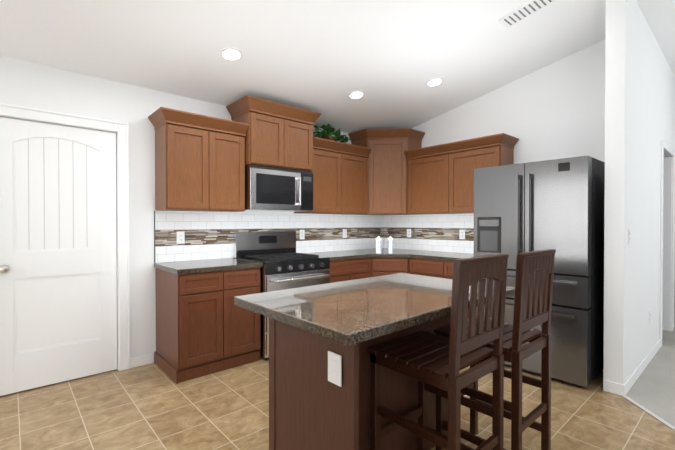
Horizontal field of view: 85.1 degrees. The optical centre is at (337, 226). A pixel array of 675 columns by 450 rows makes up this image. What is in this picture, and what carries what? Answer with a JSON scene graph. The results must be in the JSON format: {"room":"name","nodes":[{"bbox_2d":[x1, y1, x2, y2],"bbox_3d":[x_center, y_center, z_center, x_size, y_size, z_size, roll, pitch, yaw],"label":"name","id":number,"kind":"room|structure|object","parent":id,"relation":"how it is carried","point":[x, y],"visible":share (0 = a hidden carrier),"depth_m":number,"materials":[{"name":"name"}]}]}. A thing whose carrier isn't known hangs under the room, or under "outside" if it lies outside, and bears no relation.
{"room":"kitchen","nodes":[
{"label":"kitchen","id":0,"kind":"room"},
{"bbox_2d":[0,56,359,357],"bbox_3d":[-1.782,-0.009,3.321,6.740,2.500,0.120,0,1,-42],"label":"wall","id":1,"kind":"structure","parent":0,"point":[32,85],"depth_m":3.24,"materials":[{"name":"white paint"}]},
{"bbox_2d":[0,117,116,395],"bbox_3d":[-2.179,0.218,2.885,0.785,2.028,0.110,0,1,-42],"label":"door","id":2,"kind":"structure","parent":1,"relation":"in","point":[58,284],"depth_m":2.89,"materials":[{"name":"white paint"}]},
{"bbox_2d":[0,103,129,370],"bbox_3d":[-2.214,0.178,2.924,0.975,2.132,0.142,0,1,-42],"label":"door frame","id":3,"kind":"structure","parent":1,"relation":"attached to","point":[120,130],"depth_m":3.16,"materials":[{"name":"white paint"}]},
{"bbox_2d":[148,107,248,211],"bbox_3d":[-1.278,-0.565,3.426,0.797,0.840,0.381,0,1,-42],"label":"upper cabinet","id":4,"kind":"object","parent":1,"relation":"attached to","point":[199,162],"visible":1,"depth_m":3.30,"materials":[{"name":"brown wood"}]},
{"bbox_2d":[154,210,385,262],"bbox_3d":[-0.488,0.087,4.387,3.150,0.478,0.010,0,1,-42],"label":"tile backsplash","id":5,"kind":"structure","parent":1,"relation":"attached to","point":[208,235],"depth_m":3.94,"materials":[{"name":"tile"}]},
{"bbox_2d":[177,231,184,243],"bbox_3d":[-1.487,0.107,3.487,0.072,0.116,0.008,0,1,-42],"label":"electrical outlet","id":6,"kind":"object","parent":5,"relation":"attached to","point":[180,237],"visible":1,"depth_m":3.49,"materials":[{"name":"white plastic"}]},
{"bbox_2d":[299,230,304,238],"bbox_3d":[-0.426,0.100,4.431,0.072,0.116,0.008,0,1,-42],"label":"electrical outlet","id":7,"kind":"object","parent":5,"relation":"attached to","point":[301,234],"visible":1,"depth_m":4.43,"materials":[{"name":"white plastic"}]},
{"bbox_2d":[343,229,346,237],"bbox_3d":[0.097,0.096,4.896,0.072,0.116,0.008,0,1,-42],"label":"electrical outlet","id":8,"kind":"object","parent":5,"relation":"attached to","point":[344,233],"visible":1,"depth_m":4.90,"materials":[{"name":"white plastic"}]},
{"bbox_2d":[226,95,320,171],"bbox_3d":[-0.663,-0.922,3.921,0.894,0.631,0.456,0,1,-42],"label":"upper cabinet","id":9,"kind":"object","parent":1,"relation":"attached to","point":[279,135],"visible":0.98,"depth_m":3.74,"materials":[{"name":"brown wood"}]},
{"bbox_2d":[245,165,312,211],"bbox_3d":[-0.662,-0.381,3.924,0.756,0.430,0.459,0,1,-42],"label":"microwave","id":10,"kind":"object","parent":9,"relation":"attached to","point":[276,189],"visible":0.96,"depth_m":3.74,"materials":[{"name":"silver metal"}]},
{"bbox_2d":[294,137,371,214],"bbox_3d":[-0.042,-0.574,4.527,0.946,0.840,0.381,0,1,-42],"label":"upper cabinet","id":11,"kind":"object","parent":1,"relation":"attached to","point":[340,177],"visible":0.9,"depth_m":4.40,"materials":[{"name":"brown wood"}]},
{"bbox_2d":[313,123,351,142],"bbox_3d":[-0.115,-1.115,4.488,0.790,0.240,0.301,0,1,-42],"label":"plant","id":12,"kind":"object","parent":11,"relation":"on","point":[327,131],"visible":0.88,"depth_m":4.45,"materials":[{"name":"green plant"}]},
{"bbox_2d":[348,128,424,214],"bbox_3d":[0.655,-0.701,4.917,0.724,1.088,0.724,0,1,-42],"label":"upper cabinet","id":13,"kind":"object","parent":1,"relation":"attached to","point":[387,177],"visible":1,"depth_m":4.74,"materials":[{"name":"brown wood"}]},
{"bbox_2d":[0,356,674,449],"bbox_3d":[0.651,1.293,0.598,6.740,0.060,7.440,0,1,-42],"label":"floor","id":14,"kind":"structure","parent":0,"point":[152,406],"depth_m":2.43,"materials":[{"name":"beige tile"}]},
{"bbox_2d":[154,267,260,383],"bbox_3d":[-1.183,0.808,3.364,0.752,0.865,0.617,0,1,-42],"label":"base cabinet","id":15,"kind":"object","parent":14,"relation":"on","point":[205,325],"visible":1,"depth_m":3.10,"materials":[{"name":"brown wood"}]},
{"bbox_2d":[154,258,262,274],"bbox_3d":[-1.176,0.355,3.357,0.759,0.040,0.632,0,1,-42],"label":"countertop","id":16,"kind":"structure","parent":15,"relation":"on","point":[195,266],"depth_m":3.22,"materials":[{"name":"stone"}]},
{"bbox_2d":[233,231,330,359],"bbox_3d":[-0.562,0.649,3.820,0.756,1.175,0.742,0,1,-42],"label":"range","id":17,"kind":"object","parent":14,"relation":"on","point":[285,266],"visible":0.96,"depth_m":3.70,"materials":[{"name":"silver metal"}]},
{"bbox_2d":[329,258,370,282],"bbox_3d":[-0.058,0.800,4.366,0.693,0.865,0.617,0,1,-42],"label":"base cabinet","id":18,"kind":"object","parent":14,"relation":"on","point":[348,269],"visible":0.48,"depth_m":4.14,"materials":[{"name":"brown wood"}]},
{"bbox_2d":[269,297,507,449],"bbox_3d":[0.294,0.820,1.892,1.168,0.864,0.606,0,1,-42],"label":"kitchen island","id":19,"kind":"object","parent":14,"relation":"on","point":[323,338],"depth_m":1.58,"materials":[{"name":"wood"}]},
{"bbox_2d":[234,273,514,348],"bbox_3d":[0.252,0.367,1.949,1.310,0.040,0.820,0,1,-42],"label":"island countertop","id":20,"kind":"structure","parent":19,"relation":"on","point":[347,313],"depth_m":1.64,"materials":[{"name":"stone"}]},
{"bbox_2d":[370,257,409,276],"bbox_3d":[0.647,0.796,4.793,0.917,0.865,0.917,0,1,-42],"label":"base cabinet","id":21,"kind":"object","parent":14,"relation":"on","point":[383,266],"visible":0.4,"depth_m":4.36,"materials":[{"name":"brown wood"}]},
{"bbox_2d":[305,250,408,260],"bbox_3d":[0.150,0.348,4.322,0.961,0.040,0.952,0,1,-42],"label":"countertop","id":22,"kind":"structure","parent":21,"relation":"on","point":[369,253],"depth_m":4.32,"materials":[{"name":"stone"}]},
{"bbox_2d":[376,236,381,252],"bbox_3d":[0.509,0.225,4.547,0.074,0.202,0.074,0,1,-42],"label":"canister","id":23,"kind":"object","parent":22,"relation":"on","point":[378,244],"visible":1,"depth_m":4.52,"materials":[{"name":"white ceramic"}]},
{"bbox_2d":[360,248,473,260],"bbox_3d":[1.059,0.346,4.521,0.660,0.040,1.865,0,1,-42],"label":"countertop","id":24,"kind":"structure","parent":21,"relation":"on","point":[421,254],"depth_m":4.28,"materials":[{"name":"stone"}]},
{"bbox_2d":[387,236,392,252],"bbox_3d":[0.654,0.225,4.549,0.074,0.202,0.074,0,1,-42],"label":"canister","id":25,"kind":"object","parent":24,"relation":"on","point":[390,245],"visible":1,"depth_m":4.52,"materials":[{"name":"white ceramic"}]},
{"bbox_2d":[368,254,508,449],"bbox_3d":[0.448,0.688,1.656,0.416,1.133,0.464,0,1,-42],"label":"chair","id":26,"kind":"object","parent":14,"relation":"on","point":[435,364],"visible":1,"depth_m":1.56,"materials":[{"name":"brown wood"}]},
{"bbox_2d":[409,258,468,317],"bbox_3d":[1.378,0.801,4.197,0.617,0.865,0.935,0,1,-42],"label":"base cabinet","id":27,"kind":"object","parent":14,"relation":"on","point":[433,268],"visible":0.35,"depth_m":4.11,"materials":[{"name":"brown wood"}]},
{"bbox_2d":[434,249,555,449],"bbox_3d":[0.826,0.685,1.946,0.416,1.133,0.464,0,1,-42],"label":"chair","id":28,"kind":"object","parent":14,"relation":"on","point":[533,280],"visible":0.75,"depth_m":1.82,"materials":[{"name":"brown wood"}]},
{"bbox_2d":[474,156,604,386],"bbox_3d":[1.875,0.347,3.365,0.922,1.787,0.908,0,1,-42],"label":"fridge","id":29,"kind":"object","parent":14,"relation":"on","point":[557,205],"visible":0.69,"depth_m":2.93,"materials":[{"name":"silver metal"}]},
{"bbox_2d":[621,395,674,430],"bbox_3d":[1.920,1.267,-0.354,0.028,0.007,6.124,0,0,3],"label":"threshold strip","id":30,"kind":"object","parent":14,"relation":"on","point":[650,413],"depth_m":2.45,"materials":[{"name":"grey"}]},
{"bbox_2d":[0,0,674,132],"bbox_3d":[2.542,-1.953,2.268,11.820,1.500,7.460,0,1,-42],"label":"ceiling","id":31,"kind":"structure","parent":0,"point":[388,58],"depth_m":3.02,"materials":[{"name":"white paint"}]},
{"bbox_2d":[220,47,242,60],"bbox_3d":[-0.853,-1.382,2.958,0.176,0.040,0.174,0,1,-42],"label":"recessed light","id":32,"kind":"object","parent":31,"relation":"in","point":[231,54],"visible":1,"depth_m":2.95,"materials":[{"name":"white paint"}]},
{"bbox_2d":[348,91,364,98],"bbox_3d":[0.200,-1.390,3.896,0.176,0.040,0.174,0,1,-42],"label":"recessed light","id":33,"kind":"object","parent":31,"relation":"in","point":[356,94],"visible":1,"depth_m":3.88,"materials":[{"name":"white paint"}]},
{"bbox_2d":[426,77,442,86],"bbox_3d":[1.010,-1.498,3.826,0.176,0.040,0.174,0,1,-42],"label":"recessed light","id":34,"kind":"object","parent":31,"relation":"in","point":[434,82],"visible":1,"depth_m":3.81,"materials":[{"name":"white paint"}]},
{"bbox_2d":[498,0,555,27],"bbox_3d":[1.471,-1.679,2.856,0.170,0.081,0.376,0,1,-42],"label":"ceiling vent","id":35,"kind":"object","parent":31,"relation":"in","point":[521,13],"visible":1,"depth_m":2.87,"materials":[{"name":"white metal"}]},
{"bbox_2d":[393,39,604,253],"bbox_3d":[1.684,-0.287,4.403,0.120,3.039,2.870,0,1,-42],"label":"wall","id":36,"kind":"structure","parent":0,"point":[554,110],"depth_m":3.79,"materials":[{"name":"white paint"}]},
{"bbox_2d":[386,214,473,253],"bbox_3d":[1.315,0.084,4.724,0.010,0.478,1.845,0,1,-42],"label":"tile backsplash","id":37,"kind":"structure","parent":36,"relation":"attached to","point":[429,232],"depth_m":4.80,"materials":[{"name":"tile"}]},
{"bbox_2d":[407,229,410,236],"bbox_3d":[0.987,0.095,5.078,0.008,0.116,0.072,0,1,-42],"label":"electrical outlet","id":38,"kind":"object","parent":37,"relation":"attached to","point":[408,232],"visible":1,"depth_m":5.08,"materials":[{"name":"white plastic"}]},
{"bbox_2d":[459,230,464,238],"bbox_3d":[1.519,0.099,4.481,0.008,0.116,0.072,0,1,-42],"label":"electrical outlet","id":39,"kind":"object","parent":37,"relation":"attached to","point":[461,234],"visible":1,"depth_m":4.48,"materials":[{"name":"white plastic"}]},
{"bbox_2d":[405,145,459,214],"bbox_3d":[1.229,-0.545,4.575,0.322,0.782,0.661,0,1,-42],"label":"upper cabinet","id":40,"kind":"object","parent":36,"relation":"attached to","point":[440,178],"depth_m":4.45,"materials":[{"name":"brown wood"}]},
{"bbox_2d":[452,133,515,212],"bbox_3d":[1.589,-0.542,4.170,0.322,0.782,0.661,0,1,-42],"label":"upper cabinet","id":41,"kind":"object","parent":36,"relation":"attached to","point":[467,156],"depth_m":4.06,"materials":[{"name":"brown wood"}]},
{"bbox_2d":[603,0,674,383],"bbox_3d":[4.288,-0.301,4.719,5.970,3.061,0.120,0,1,-42],"label":"wall","id":42,"kind":"structure","parent":0,"point":[639,101],"depth_m":2.88,"materials":[{"name":"white paint"}]},
{"bbox_2d":[628,228,630,243],"bbox_3d":[2.220,0.075,2.796,0.072,0.116,0.008,0,1,-42],"label":"light switch","id":43,"kind":"object","parent":42,"relation":"attached to","point":[629,235],"visible":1,"depth_m":2.79,"materials":[{"name":"white plastic"}]},
{"bbox_2d":[620,339,660,395],"bbox_3d":[2.697,1.199,3.230,1.622,0.085,0.015,0,1,-42],"label":"baseboard","id":44,"kind":"structure","parent":42,"relation":"attached to","point":[624,388],"depth_m":3.04,"materials":[{"name":"white paint"}]},
{"bbox_2d":[659,140,674,346],"bbox_3d":[3.595,0.178,4.096,0.884,2.112,0.136,0,1,-42],"label":"door frame","id":45,"kind":"structure","parent":42,"relation":"attached to","point":[667,181],"depth_m":4.31,"materials":[{"name":"white paint"}]},
{"bbox_2d":[626,296,674,426],"bbox_3d":[3.588,1.277,2.262,10.300,0.064,6.020,0,1,-42],"label":"floor carpet","id":46,"kind":"object","parent":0,"point":[652,389],"visible":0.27,"depth_m":2.88,"materials":[{"name":"grey carpet"}]}
]}

